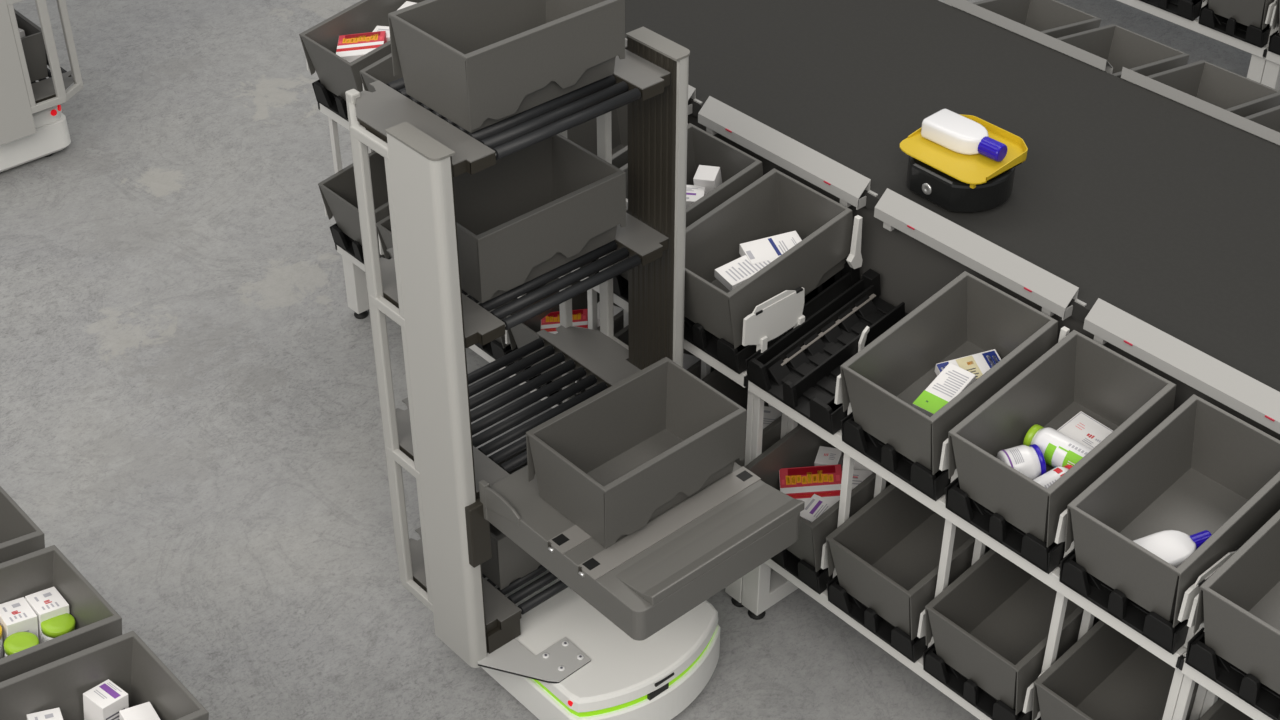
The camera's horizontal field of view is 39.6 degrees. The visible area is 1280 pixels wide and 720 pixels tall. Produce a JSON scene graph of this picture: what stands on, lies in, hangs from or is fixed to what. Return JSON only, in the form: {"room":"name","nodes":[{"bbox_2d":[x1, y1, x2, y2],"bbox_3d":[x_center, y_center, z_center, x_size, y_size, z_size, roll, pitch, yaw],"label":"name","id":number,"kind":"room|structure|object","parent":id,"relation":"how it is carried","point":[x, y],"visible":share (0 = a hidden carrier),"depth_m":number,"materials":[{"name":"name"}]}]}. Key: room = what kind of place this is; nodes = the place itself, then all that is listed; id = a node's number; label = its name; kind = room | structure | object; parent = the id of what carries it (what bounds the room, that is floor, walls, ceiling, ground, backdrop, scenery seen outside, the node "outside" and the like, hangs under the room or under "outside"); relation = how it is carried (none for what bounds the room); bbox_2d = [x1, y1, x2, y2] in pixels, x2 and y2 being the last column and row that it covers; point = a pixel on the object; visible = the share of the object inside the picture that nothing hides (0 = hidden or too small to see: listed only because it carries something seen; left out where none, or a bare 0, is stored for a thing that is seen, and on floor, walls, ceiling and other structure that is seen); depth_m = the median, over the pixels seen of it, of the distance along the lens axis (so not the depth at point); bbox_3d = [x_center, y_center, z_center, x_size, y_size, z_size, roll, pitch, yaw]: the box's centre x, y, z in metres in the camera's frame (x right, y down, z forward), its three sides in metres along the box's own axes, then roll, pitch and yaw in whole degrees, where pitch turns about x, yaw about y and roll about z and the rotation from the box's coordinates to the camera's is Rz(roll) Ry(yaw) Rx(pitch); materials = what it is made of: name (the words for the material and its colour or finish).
{"room":"automated warehouse","nodes":[
{"label":"automated warehouse","id":0,"kind":"room"},
{"bbox_2d":[0,0,1251,719],"bbox_3d":[1.154,-0.547,9.235,20.000,0.001,22.000,-28,45,-32],"label":"floor","id":1,"kind":"structure","parent":0,"point":[190,411],"depth_m":8.28,"materials":[{"name":"concrete"}]},
{"bbox_2d":[0,0,82,171],"bbox_3d":[-3.895,-2.082,9.257,1.425,2.434,1.046,-28,45,-32],"label":"robot","id":2,"kind":"object","parent":1,"relation":"on","point":[33,124],"visible":0.96,"depth_m":9.61,"materials":[{"name":"white"}]},
{"bbox_2d":[14,9,49,81],"bbox_3d":[-3.595,-1.741,9.845,0.400,0.275,0.625,-28,45,-32],"label":"tote","id":3,"kind":"object","parent":2,"relation":"on","point":[34,49],"visible":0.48,"depth_m":9.74,"materials":[{"name":"grey plastic"}]},
{"bbox_2d":[18,28,25,37],"bbox_3d":[-3.490,-1.772,9.814,0.150,0.100,0.130,24,43,28],"label":"packet","id":4,"kind":"object","parent":3,"relation":"in","point":[22,32],"visible":0.11,"depth_m":9.79,"materials":[{"name":"white"}]},
{"bbox_2d":[51,109,56,115],"bbox_3d":[-3.262,-1.376,9.890,0.038,0.038,0.012,-28,45,-32],"label":"tail lamp","id":5,"kind":"object","parent":2,"relation":"attached to","point":[53,111],"depth_m":9.89,"materials":[{"name":"red plastic"}]},
{"bbox_2d":[345,27,804,719],"bbox_3d":[-0.146,0.228,6.165,1.046,2.434,1.425,-28,45,-32],"label":"robot","id":6,"kind":"object","parent":1,"relation":"on","point":[629,629],"visible":0.79,"depth_m":6.02,"materials":[{"name":"white metal"}]},
{"bbox_2d":[388,0,624,132],"bbox_3d":[-0.413,-0.996,5.624,0.625,0.275,0.400,-28,45,-32],"label":"tote","id":7,"kind":"object","parent":6,"relation":"on","point":[477,64],"visible":1,"depth_m":5.53,"materials":[{"name":"grey plastic"}]},
{"bbox_2d":[481,439,540,589],"bbox_3d":[-0.413,0.549,6.779,0.625,0.275,0.400,-28,45,-32],"label":"tote","id":8,"kind":"object","parent":6,"relation":"on","point":[509,562],"visible":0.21,"depth_m":6.55,"materials":[{"name":"grey plastic"}]},
{"bbox_2d":[453,134,625,302],"bbox_3d":[-0.413,-0.485,6.006,0.625,0.275,0.400,-28,45,-32],"label":"tote","id":9,"kind":"object","parent":6,"relation":"on","point":[551,202],"visible":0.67,"depth_m":5.99,"materials":[{"name":"grey plastic"}]},
{"bbox_2d":[526,357,746,548],"bbox_3d":[-0.009,0.311,5.971,0.625,0.275,0.400,-28,45,-32],"label":"tote","id":10,"kind":"object","parent":6,"relation":"on","point":[618,459],"visible":1,"depth_m":5.96,"materials":[{"name":"grey plastic"}]},
{"bbox_2d":[306,59,861,606],"bbox_3d":[-0.320,-0.373,7.620,0.662,1.655,2.792,-28,45,-32],"label":"storage rack","id":11,"kind":"object","parent":1,"relation":"on","point":[720,354],"visible":0.15,"depth_m":6.85,"materials":[{"name":"white metal"}]},
{"bbox_2d":[312,80,347,120],"bbox_3d":[-1.091,-1.286,8.023,0.646,0.114,0.422,-35,49,-25],"label":"tray","id":12,"kind":"object","parent":11,"relation":"on","point":[335,104],"depth_m":7.96,"materials":[{"name":"black plastic"}]},
{"bbox_2d":[318,151,389,257],"bbox_3d":[-1.119,-0.794,8.360,0.656,0.369,0.400,-28,45,-32],"label":"tote","id":13,"kind":"object","parent":11,"relation":"on","point":[338,191],"visible":0.22,"depth_m":8.32,"materials":[{"name":"grey plastic"}]},
{"bbox_2d":[330,223,390,263],"bbox_3d":[-1.091,-0.675,8.480,0.646,0.114,0.422,-35,49,-25],"label":"tray","id":14,"kind":"object","parent":11,"relation":"on","point":[342,241],"depth_m":8.42,"materials":[{"name":"black plastic"}]},
{"bbox_2d":[299,0,424,100],"bbox_3d":[-1.119,-1.405,7.904,0.656,0.369,0.400,-28,45,-32],"label":"tote","id":15,"kind":"object","parent":11,"relation":"on","point":[338,75],"visible":0.43,"depth_m":7.86,"materials":[{"name":"grey plastic"}]},
{"bbox_2d":[373,26,389,41],"bbox_3d":[-1.139,-1.425,7.966,0.109,0.128,0.099,11,38,15],"label":"carton","id":16,"kind":"object","parent":15,"relation":"in","point":[378,28],"visible":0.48,"depth_m":7.94,"materials":[{"name":"white cardboard"}]},
{"bbox_2d":[398,1,415,9],"bbox_3d":[-1.028,-1.540,8.054,0.108,0.147,0.108,18,40,23],"label":"carton","id":17,"kind":"object","parent":15,"relation":"in","point":[407,3],"visible":0.12,"depth_m":8.03,"materials":[{"name":"white cardboard"}]},
{"bbox_3d":[-1.224,-1.310,7.857,0.220,0.031,0.150,-4,43,6],"label":"carton","id":18,"kind":"object","parent":15,"relation":"in","visible":0},
{"bbox_2d":[336,31,386,61],"bbox_3d":[-1.231,-1.381,7.861,0.216,0.092,0.164,0,37,1],"label":"carton","id":19,"kind":"object","parent":18,"relation":"on","point":[351,47],"visible":0.81,"depth_m":7.85,"materials":[{"name":"red cardboard"}]},
{"bbox_2d":[359,53,402,91],"bbox_3d":[-0.810,-1.198,7.627,0.656,0.369,0.400,-28,45,-32],"label":"tote","id":20,"kind":"object","parent":11,"relation":"on","point":[381,70],"visible":0.12,"depth_m":7.57,"materials":[{"name":"grey plastic"}]},
{"bbox_2d":[376,215,392,258],"bbox_3d":[-0.810,-0.587,8.083,0.656,0.369,0.400,-28,45,-32],"label":"tote","id":21,"kind":"object","parent":11,"relation":"on","point":[383,227],"visible":0.07,"depth_m":8.00,"materials":[{"name":"grey plastic"}]},
{"bbox_2d":[474,340,517,366],"bbox_3d":[-0.475,-0.261,7.926,0.646,0.114,0.422,-35,49,-25],"label":"tray","id":22,"kind":"object","parent":11,"relation":"on","point":[494,349],"depth_m":7.71,"materials":[{"name":"black plastic"}]},
{"bbox_2d":[466,284,545,347],"bbox_3d":[-0.502,-0.380,7.806,0.656,0.369,0.400,-28,45,-32],"label":"tote","id":23,"kind":"object","parent":11,"relation":"on","point":[501,339],"visible":0.03,"depth_m":7.60,"materials":[{"name":"grey plastic"}]},
{"bbox_2d":[513,358,580,404],"bbox_3d":[-0.167,-0.054,7.649,0.646,0.114,0.422,-35,49,-25],"label":"tray","id":24,"kind":"object","parent":11,"relation":"on","point":[521,358],"depth_m":7.57,"materials":[{"name":"black plastic"}]},
{"bbox_2d":[504,278,623,395],"bbox_3d":[-0.194,-0.173,7.529,0.656,0.369,0.400,-28,45,-32],"label":"tote","id":25,"kind":"object","parent":11,"relation":"on","point":[524,333],"visible":0.12,"depth_m":7.50,"materials":[{"name":"grey plastic"}]},
{"bbox_2d":[541,309,587,333],"bbox_3d":[-0.318,-0.139,7.540,0.207,0.099,0.156,0,37,1],"label":"carton","id":26,"kind":"object","parent":25,"relation":"in","point":[550,322],"visible":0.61,"depth_m":7.53,"materials":[{"name":"red cardboard"}]},
{"bbox_2d":[597,301,622,326],"bbox_3d":[-0.143,-0.173,7.586,0.124,0.109,0.112,22,42,26],"label":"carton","id":27,"kind":"object","parent":25,"relation":"in","point":[616,310],"visible":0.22,"depth_m":7.55,"materials":[{"name":"white"}]},
{"bbox_2d":[567,105,627,167],"bbox_3d":[-0.194,-0.784,7.073,0.656,0.369,0.400,-28,45,-32],"label":"tote","id":28,"kind":"object","parent":11,"relation":"on","point":[584,135],"visible":0.1,"depth_m":7.25,"materials":[{"name":"grey plastic"}]},
{"bbox_2d":[580,260,627,301],"bbox_3d":[0.141,-0.458,6.915,0.646,0.114,0.422,-35,49,-25],"label":"tray","id":29,"kind":"object","parent":11,"relation":"on","point":[620,284],"depth_m":6.79,"materials":[{"name":"black plastic"}]},
{"bbox_2d":[578,325,714,392],"bbox_3d":[0.114,0.034,7.252,0.656,0.369,0.400,-28,45,-32],"label":"tote","id":30,"kind":"object","parent":11,"relation":"on","point":[622,335],"visible":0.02,"depth_m":7.23,"materials":[{"name":"grey plastic"}]},
{"bbox_2d":[683,353,699,369],"bbox_3d":[0.196,0.049,7.289,0.146,0.127,0.132,11,38,14],"label":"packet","id":31,"kind":"object","parent":30,"relation":"in","point":[688,360],"visible":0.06,"depth_m":7.26,"materials":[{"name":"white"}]},
{"bbox_2d":[596,123,762,279],"bbox_3d":[0.114,-0.577,6.796,0.656,0.369,0.400,-28,45,-32],"label":"tote","id":32,"kind":"object","parent":11,"relation":"on","point":[739,169],"visible":0.25,"depth_m":6.82,"materials":[{"name":"grey plastic"}]},
{"bbox_2d":[686,185,704,206],"bbox_3d":[0.187,-0.601,6.853,0.121,0.121,0.113,5,37,6],"label":"carton","id":33,"kind":"object","parent":32,"relation":"in","point":[693,192],"visible":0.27,"depth_m":6.81,"materials":[{"name":"white cardboard"}]},
{"bbox_2d":[693,165,721,194],"bbox_3d":[0.269,-0.655,6.907,0.101,0.208,0.120,11,38,15],"label":"carton","id":34,"kind":"object","parent":32,"relation":"in","point":[709,177],"visible":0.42,"depth_m":6.83,"materials":[{"name":"white cardboard"}]},
{"bbox_2d":[701,369,798,466],"bbox_3d":[0.422,0.241,6.976,0.656,0.369,0.400,-28,45,-32],"label":"tote","id":35,"kind":"object","parent":11,"relation":"on","point":[715,379],"visible":0.06,"depth_m":7.01,"materials":[{"name":"grey plastic"}]},
{"bbox_2d":[763,406,781,428],"bbox_3d":[0.507,0.243,6.979,0.152,0.069,0.125,7,37,10],"label":"carton","id":36,"kind":"object","parent":35,"relation":"in","point":[771,414],"visible":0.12,"depth_m":6.97,"materials":[{"name":"white cardboard"}]},
{"bbox_2d":[684,168,852,348],"bbox_3d":[0.422,-0.370,6.519,0.656,0.369,0.400,-28,45,-32],"label":"tote","id":37,"kind":"object","parent":11,"relation":"on","point":[776,203],"visible":0.73,"depth_m":6.52,"materials":[{"name":"grey plastic"}]},
{"bbox_2d":[714,255,774,290],"bbox_3d":[0.401,-0.334,6.488,0.244,0.067,0.113,-22,42,-26],"label":"carton","id":38,"kind":"object","parent":37,"relation":"in","point":[732,274],"visible":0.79,"depth_m":6.45,"materials":[{"name":"white cardboard"}]},
{"bbox_2d":[739,231,801,264],"bbox_3d":[0.493,-0.400,6.556,0.227,0.070,0.124,-12,38,-16],"label":"carton","id":39,"kind":"object","parent":38,"relation":"on","point":[769,248],"visible":0.72,"depth_m":6.54,"materials":[{"name":"white cardboard"}]},
{"bbox_2d":[684,261,859,373],"bbox_3d":[0.449,-0.251,6.639,0.646,0.114,0.422,-35,49,-25],"label":"tray","id":40,"kind":"object","parent":11,"relation":"on","point":[720,350],"depth_m":6.53,"materials":[{"name":"black plastic"}]},
{"bbox_2d":[625,0,1279,439],"bbox_3d":[1.437,-0.174,7.262,1.533,1.764,5.730,-28,45,-32],"label":"platform","id":41,"kind":"object","parent":1,"relation":"on","point":[1140,216],"visible":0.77,"depth_m":6.62,"materials":[{"name":"grey"}]},
{"bbox_2d":[900,114,1027,212],"bbox_3d":[1.165,-0.704,6.417,0.357,0.198,0.386,-28,45,-32],"label":"robot","id":42,"kind":"object","parent":41,"relation":"on","point":[951,180],"visible":0.78,"depth_m":6.32,"materials":[{"name":"black"}]},
{"bbox_2d":[921,109,1007,161],"bbox_3d":[1.171,-0.797,6.372,0.140,0.075,0.318,-30,46,-34],"label":"bottle","id":43,"kind":"object","parent":42,"relation":"on","point":[955,132],"visible":1,"depth_m":6.34,"materials":[{"name":"white plastic"}]},
{"bbox_2d":[742,269,1240,719],"bbox_3d":[1.217,0.660,6.238,0.662,1.655,1.856,-28,45,-32],"label":"storage rack","id":44,"kind":"object","parent":1,"relation":"on","point":[799,374],"visible":0.39,"depth_m":6.22,"materials":[{"name":"white metal"}]},
{"bbox_2d":[771,549,832,593],"bbox_3d":[0.757,0.567,6.818,0.646,0.114,0.422,-35,49,-25],"label":"tray","id":45,"kind":"object","parent":44,"relation":"on","point":[804,572],"depth_m":6.61,"materials":[{"name":"black plastic"}]},
{"bbox_2d":[745,424,890,571],"bbox_3d":[0.730,0.448,6.699,0.656,0.369,0.400,-28,45,-32],"label":"tote","id":46,"kind":"object","parent":44,"relation":"on","point":[800,446],"visible":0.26,"depth_m":6.62,"materials":[{"name":"grey plastic"}]},
{"bbox_2d":[779,464,841,505],"bbox_3d":[0.645,0.491,6.671,0.242,0.107,0.205,1,37,1],"label":"carton","id":47,"kind":"object","parent":46,"relation":"in","point":[800,483],"visible":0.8,"depth_m":6.67,"materials":[{"name":"red cardboard"}]},
{"bbox_2d":[800,494,834,522],"bbox_3d":[0.660,0.579,6.592,0.102,0.106,0.130,25,43,30],"label":"carton","id":48,"kind":"object","parent":46,"relation":"in","point":[816,505],"visible":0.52,"depth_m":6.57,"materials":[{"name":"white cardboard"}]},
{"bbox_2d":[814,446,842,468],"bbox_3d":[0.727,0.402,6.829,0.098,0.118,0.103,11,38,15],"label":"carton","id":49,"kind":"object","parent":46,"relation":"in","point":[825,455],"visible":0.59,"depth_m":6.79,"materials":[{"name":"white cardboard"}]},
{"bbox_2d":[853,460,870,470],"bbox_3d":[0.883,0.395,6.794,0.122,0.079,0.104,22,42,26],"label":"carton","id":50,"kind":"object","parent":46,"relation":"in","point":[857,466],"visible":0.04,"depth_m":6.76,"materials":[{"name":"white cardboard"}]},
{"bbox_2d":[852,470,872,488],"bbox_3d":[0.819,0.483,6.718,0.110,0.111,0.106,5,37,6],"label":"carton","id":51,"kind":"object","parent":46,"relation":"in","point":[859,476],"visible":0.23,"depth_m":6.69,"materials":[{"name":"white cardboard"}]},
{"bbox_2d":[745,269,907,434],"bbox_3d":[0.757,-0.041,6.364,0.656,0.209,0.422,-28,45,-32],"label":"tray","id":52,"kind":"object","parent":44,"relation":"on","point":[800,371],"depth_m":6.37,"materials":[{"name":"black plastic"}]},
{"bbox_2d":[827,575,927,662],"bbox_3d":[1.065,0.773,6.541,0.646,0.114,0.422,-35,49,-25],"label":"tray","id":53,"kind":"object","parent":44,"relation":"on","point":[896,638],"depth_m":6.42,"materials":[{"name":"black plastic"}]},
{"bbox_2d":[841,412,950,500],"bbox_3d":[1.065,0.163,6.085,0.646,0.114,0.422,-35,49,-25],"label":"tray","id":54,"kind":"object","parent":44,"relation":"on","point":[914,474],"depth_m":5.96,"materials":[{"name":"black plastic"}]},
{"bbox_2d":[826,484,990,639],"bbox_3d":[1.038,0.654,6.422,0.656,0.369,0.400,-28,45,-32],"label":"tote","id":55,"kind":"object","parent":44,"relation":"on","point":[886,555],"visible":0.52,"depth_m":6.43,"materials":[{"name":"grey plastic"}]},
{"bbox_2d":[840,271,1057,474],"bbox_3d":[1.038,0.044,5.965,0.656,0.369,0.400,-28,45,-32],"label":"tote","id":56,"kind":"object","parent":44,"relation":"on","point":[969,315],"visible":0.85,"depth_m":5.98,"materials":[{"name":"grey plastic"}]},
{"bbox_2d":[912,363,975,416],"bbox_3d":[1.027,0.112,5.998,0.106,0.093,0.226,28,45,32],"label":"carton","id":57,"kind":"object","parent":56,"relation":"in","point":[953,379],"visible":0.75,"depth_m":5.98,"materials":[{"name":"white cardboard"}]},
{"bbox_2d":[935,349,1000,379],"bbox_3d":[1.142,0.049,6.100,0.226,0.084,0.140,-10,38,-13],"label":"carton","id":58,"kind":"object","parent":56,"relation":"in","point":[977,364],"visible":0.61,"depth_m":6.11,"materials":[{"name":"white"}]},
{"bbox_2d":[923,643,1031,719],"bbox_3d":[1.373,0.980,6.264,0.646,0.114,0.422,-35,49,-25],"label":"tray","id":59,"kind":"object","parent":44,"relation":"on","point":[935,666],"depth_m":6.16,"materials":[{"name":"black plastic"}]},
{"bbox_2d":[945,477,1064,573],"bbox_3d":[1.373,0.370,5.808,0.646,0.114,0.422,-35,49,-25],"label":"tray","id":60,"kind":"object","parent":44,"relation":"on","point":[1028,547],"depth_m":5.68,"materials":[{"name":"black plastic"}]},
{"bbox_2d":[925,549,1099,714],"bbox_3d":[1.346,0.861,6.145,0.656,0.369,0.400,-28,45,-32],"label":"tote","id":61,"kind":"object","parent":44,"relation":"on","point":[991,624],"visible":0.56,"depth_m":6.16,"materials":[{"name":"grey plastic"}]},
{"bbox_2d":[948,330,1175,546],"bbox_3d":[1.346,0.251,5.688,0.656,0.369,0.400,-28,45,-32],"label":"tote","id":62,"kind":"object","parent":44,"relation":"on","point":[1078,373],"visible":0.9,"depth_m":5.69,"materials":[{"name":"grey plastic"}]},
{"bbox_2d":[996,444,1045,479],"bbox_3d":[1.227,0.340,5.721,0.139,0.133,0.126,-8,38,-11],"label":"bottle","id":63,"kind":"object","parent":62,"relation":"in","point":[1029,460],"visible":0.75,"depth_m":5.67,"materials":[{"name":"white plastic"}]},
{"bbox_2d":[1034,465,1072,487],"bbox_3d":[1.319,0.397,5.658,0.160,0.104,0.089,-18,40,-23],"label":"bottle","id":64,"kind":"object","parent":62,"relation":"in","point":[1046,480],"visible":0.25,"depth_m":5.63,"materials":[{"name":"white plastic"}]},
{"bbox_2d":[1023,424,1091,467],"bbox_3d":[1.365,0.299,5.746,0.111,0.112,0.246,-31,46,-34],"label":"bottle","id":65,"kind":"object","parent":62,"relation":"in","point":[1058,449],"visible":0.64,"depth_m":5.71,"materials":[{"name":"white plastic"}]},
{"bbox_2d":[1057,411,1112,448],"bbox_3d":[1.464,0.252,5.841,0.150,0.043,0.165,-26,44,-31],"label":"carton","id":66,"kind":"object","parent":62,"relation":"in","point":[1082,428],"visible":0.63,"depth_m":5.85,"materials":[{"name":"white cardboard"}]},
{"bbox_2d":[1059,548,1188,654],"bbox_3d":[1.681,0.577,5.531,0.646,0.114,0.422,-35,49,-25],"label":"tray","id":67,"kind":"object","parent":44,"relation":"on","point":[1153,627],"depth_m":5.41,"materials":[{"name":"black plastic"}]},
{"bbox_2d":[1032,620,1219,719],"bbox_3d":[1.654,1.068,5.868,0.656,0.369,0.400,-28,45,-32],"label":"tote","id":68,"kind":"object","parent":44,"relation":"on","point":[1105,674],"visible":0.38,"depth_m":5.97,"materials":[{"name":"grey plastic"}]},
{"bbox_2d":[1065,394,1279,627],"bbox_3d":[1.654,0.458,5.411,0.656,0.369,0.400,-28,45,-32],"label":"tote","id":69,"kind":"object","parent":44,"relation":"on","point":[1203,467],"visible":0.91,"depth_m":5.47,"materials":[{"name":"grey plastic"}]},
{"bbox_2d":[1133,530,1211,567],"bbox_3d":[1.617,0.588,5.432,0.282,0.097,0.137,-11,38,-14],"label":"bottle","id":70,"kind":"object","parent":69,"relation":"in","point":[1174,547],"visible":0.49,"depth_m":5.42,"materials":[{"name":"white plastic"}]},
{"bbox_2d":[1117,0,1276,82],"bbox_3d":[2.861,-2.758,10.931,0.662,1.512,2.782,-28,45,-32],"label":"storage rack","id":71,"kind":"object","parent":1,"relation":"on","point":[1252,39],"visible":0.73,"depth_m":10.32,"materials":[{"name":"white metal"}]},
{"bbox_2d":[1139,0,1202,20],"bbox_3d":[3.325,-2.288,10.638,0.646,0.114,0.422,-35,49,-25],"label":"tray","id":72,"kind":"object","parent":71,"relation":"on","point":[1181,10],"depth_m":10.48,"materials":[{"name":"black plastic"}]},
{"bbox_2d":[1198,3,1270,47],"bbox_3d":[3.633,-2.081,10.361,0.646,0.114,0.422,-35,49,-25],"label":"tray","id":73,"kind":"object","parent":71,"relation":"on","point":[1251,36],"depth_m":10.25,"materials":[{"name":"black plastic"}]},
{"bbox_2d":[1203,0,1274,29],"bbox_3d":[3.606,-2.200,10.242,0.656,0.369,0.400,-28,45,-32],"label":"tote","id":74,"kind":"object","parent":71,"relation":"on","point":[1245,12],"visible":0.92,"depth_m":10.11,"materials":[{"name":"grey plastic"}]},
{"bbox_2d":[1172,594,1279,719],"bbox_3d":[2.141,1.338,5.450,0.662,1.512,0.930,-28,45,-32],"label":"storage rack","id":75,"kind":"object","parent":1,"relation":"on","point":[1244,691],"visible":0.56,"depth_m":5.21,"materials":[{"name":"white metal"}]},
{"bbox_2d":[1198,698,1253,719],"bbox_3d":[1.962,1.275,5.591,0.656,0.369,0.400,-28,45,-32],"label":"tote","id":76,"kind":"object","parent":75,"relation":"on","point":[1220,710],"visible":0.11,"depth_m":5.63,"materials":[{"name":"grey plastic"}]},
{"bbox_2d":[1185,627,1279,719],"bbox_3d":[1.989,0.783,5.254,0.646,0.114,0.422,-35,49,-25],"label":"tray","id":77,"kind":"object","parent":75,"relation":"on","point":[1199,656],"depth_m":5.18,"materials":[{"name":"black plastic"}]},
{"bbox_2d":[1193,510,1279,693],"bbox_3d":[1.962,0.664,5.135,0.656,0.369,0.400,-28,45,-32],"label":"tote","id":78,"kind":"object","parent":75,"relation":"on","point":[1238,605],"visible":1,"depth_m":5.10,"materials":[{"name":"grey plastic"}]},
{"bbox_2d":[1261,6,1279,90],"bbox_3d":[4.247,-1.827,9.685,0.662,1.512,1.393,-28,45,-32],"label":"storage rack","id":79,"kind":"object","parent":1,"relation":"on","point":[1271,74],"visible":0.63,"depth_m":10.15,"materials":[{"name":"white metal"}]},
{"bbox_2d":[1268,30,1279,54],"bbox_3d":[3.941,-1.874,10.084,0.646,0.114,0.422,-35,49,-25],"label":"tray","id":80,"kind":"object","parent":79,"relation":"on","point":[1274,41],"depth_m":10.06,"materials":[{"name":"black plastic"}]},
{"bbox_2d":[1273,0,1279,34],"bbox_3d":[3.914,-1.993,9.965,0.656,0.369,0.400,-28,45,-32],"label":"tote","id":81,"kind":"object","parent":79,"relation":"on","point":[1277,12],"visible":1,"depth_m":9.95,"materials":[{"name":"grey plastic"}]},
{"bbox_3d":[1.961,-0.608,8.054,0.662,1.512,3.245,-28,45,-32],"label":"storage rack","id":82,"kind":"object","parent":1,"relation":"on","visible":0},
{"bbox_2d":[973,0,1100,37],"bbox_3d":[1.678,-1.412,7.913,0.656,0.369,0.400,-28,45,-32],"label":"tote","id":83,"kind":"object","parent":82,"relation":"on","point":[1053,18],"visible":0.27,"depth_m":8.05,"materials":[{"name":"grey plastic"}]},
{"bbox_2d":[1056,24,1189,80],"bbox_3d":[1.986,-1.205,7.636,0.656,0.369,0.400,-28,45,-32],"label":"tote","id":84,"kind":"object","parent":82,"relation":"on","point":[1121,47],"visible":0.26,"depth_m":7.79,"materials":[{"name":"grey plastic"}]},
{"bbox_2d":[1146,60,1279,116],"bbox_3d":[2.294,-0.998,7.359,0.656,0.369,0.400,-28,45,-32],"label":"tote","id":85,"kind":"object","parent":82,"relation":"on","point":[1242,96],"visible":0.23,"depth_m":7.51,"materials":[{"name":"grey plastic"}]},
{"bbox_2d":[1244,105,1279,132],"bbox_3d":[2.602,-0.791,7.082,0.656,0.369,0.400,-28,45,-32],"label":"tote","id":86,"kind":"object","parent":82,"relation":"on","point":[1270,118],"visible":0.06,"depth_m":7.17,"materials":[{"name":"grey plastic"}]},
{"bbox_3d":[-1.839,1.419,5.341,0.662,1.512,2.319,-28,45,-32],"label":"storage rack","id":87,"kind":"object","parent":1,"relation":"on","visible":0},
{"bbox_2d":[0,486,44,562],"bbox_3d":[-2.122,0.615,5.200,0.656,0.369,0.400,-28,45,-32],"label":"tote","id":88,"kind":"object","parent":87,"relation":"on","point":[19,535],"visible":0.6,"depth_m":5.26,"materials":[{"name":"grey plastic"}]},
{"bbox_2d":[0,545,121,681],"bbox_3d":[-1.814,0.822,4.923,0.656,0.369,0.400,-28,45,-32],"label":"tote","id":89,"kind":"object","parent":87,"relation":"on","point":[96,621],"visible":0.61,"depth_m":5.06,"materials":[{"name":"grey plastic"}]},
{"bbox_2d":[0,625,2,658],"bbox_3d":[-1.850,0.801,5.027,0.105,0.112,0.094,-24,43,-29],"label":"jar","id":90,"kind":"object","parent":89,"relation":"in","point":[1,634],"visible":0.98,"depth_m":5.03,"materials":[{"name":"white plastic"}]},
{"bbox_2d":[0,597,38,657],"bbox_3d":[-1.790,0.782,5.107,0.112,0.168,0.102,-25,43,-29],"label":"carton","id":91,"kind":"object","parent":89,"relation":"in","point":[16,615],"visible":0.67,"depth_m":5.06,"materials":[{"name":"white cardboard"}]},
{"bbox_2d":[4,632,38,656],"bbox_3d":[-1.744,0.833,5.019,0.105,0.112,0.094,-24,43,-29],"label":"jar","id":92,"kind":"object","parent":89,"relation":"in","point":[19,641],"visible":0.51,"depth_m":4.99,"materials":[{"name":"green plastic"}]},
{"bbox_2d":[25,587,69,643],"bbox_3d":[-1.716,0.760,5.157,0.112,0.172,0.101,-26,44,-31],"label":"carton","id":93,"kind":"object","parent":89,"relation":"in","point":[48,603],"visible":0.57,"depth_m":5.11,"materials":[{"name":"white cardboard"}]},
{"bbox_2d":[41,613,74,642],"bbox_3d":[-1.670,0.790,5.110,0.105,0.112,0.094,-24,43,-29],"label":"jar","id":94,"kind":"object","parent":89,"relation":"in","point":[54,627],"visible":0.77,"depth_m":5.07,"materials":[{"name":"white plastic"}]},
{"bbox_2d":[0,631,208,719],"bbox_3d":[-1.506,1.029,4.646,0.656,0.369,0.400,-28,45,-32],"label":"tote","id":95,"kind":"object","parent":87,"relation":"on","point":[125,660],"visible":0.83,"depth_m":4.79,"materials":[{"name":"grey plastic"}]},
{"bbox_2d":[27,708,62,719],"bbox_3d":[-1.580,1.025,4.745,0.108,0.170,0.102,-17,40,-21],"label":"carton","id":96,"kind":"object","parent":95,"relation":"in","point":[51,714],"visible":1,"depth_m":4.73,"materials":[{"name":"white cardboard"}]},
{"bbox_2d":[83,679,128,719],"bbox_3d":[-1.456,0.973,4.853,0.090,0.178,0.110,25,44,30],"label":"carton","id":97,"kind":"object","parent":95,"relation":"in","point":[104,701],"visible":0.88,"depth_m":4.81,"materials":[{"name":"white cardboard"}]},
{"bbox_2d":[119,702,160,719],"bbox_3d":[-1.353,1.020,4.819,0.107,0.158,0.094,-22,42,-26],"label":"carton","id":98,"kind":"object","parent":95,"relation":"in","point":[145,711],"visible":1,"depth_m":4.79,"materials":[{"name":"white cardboard"}]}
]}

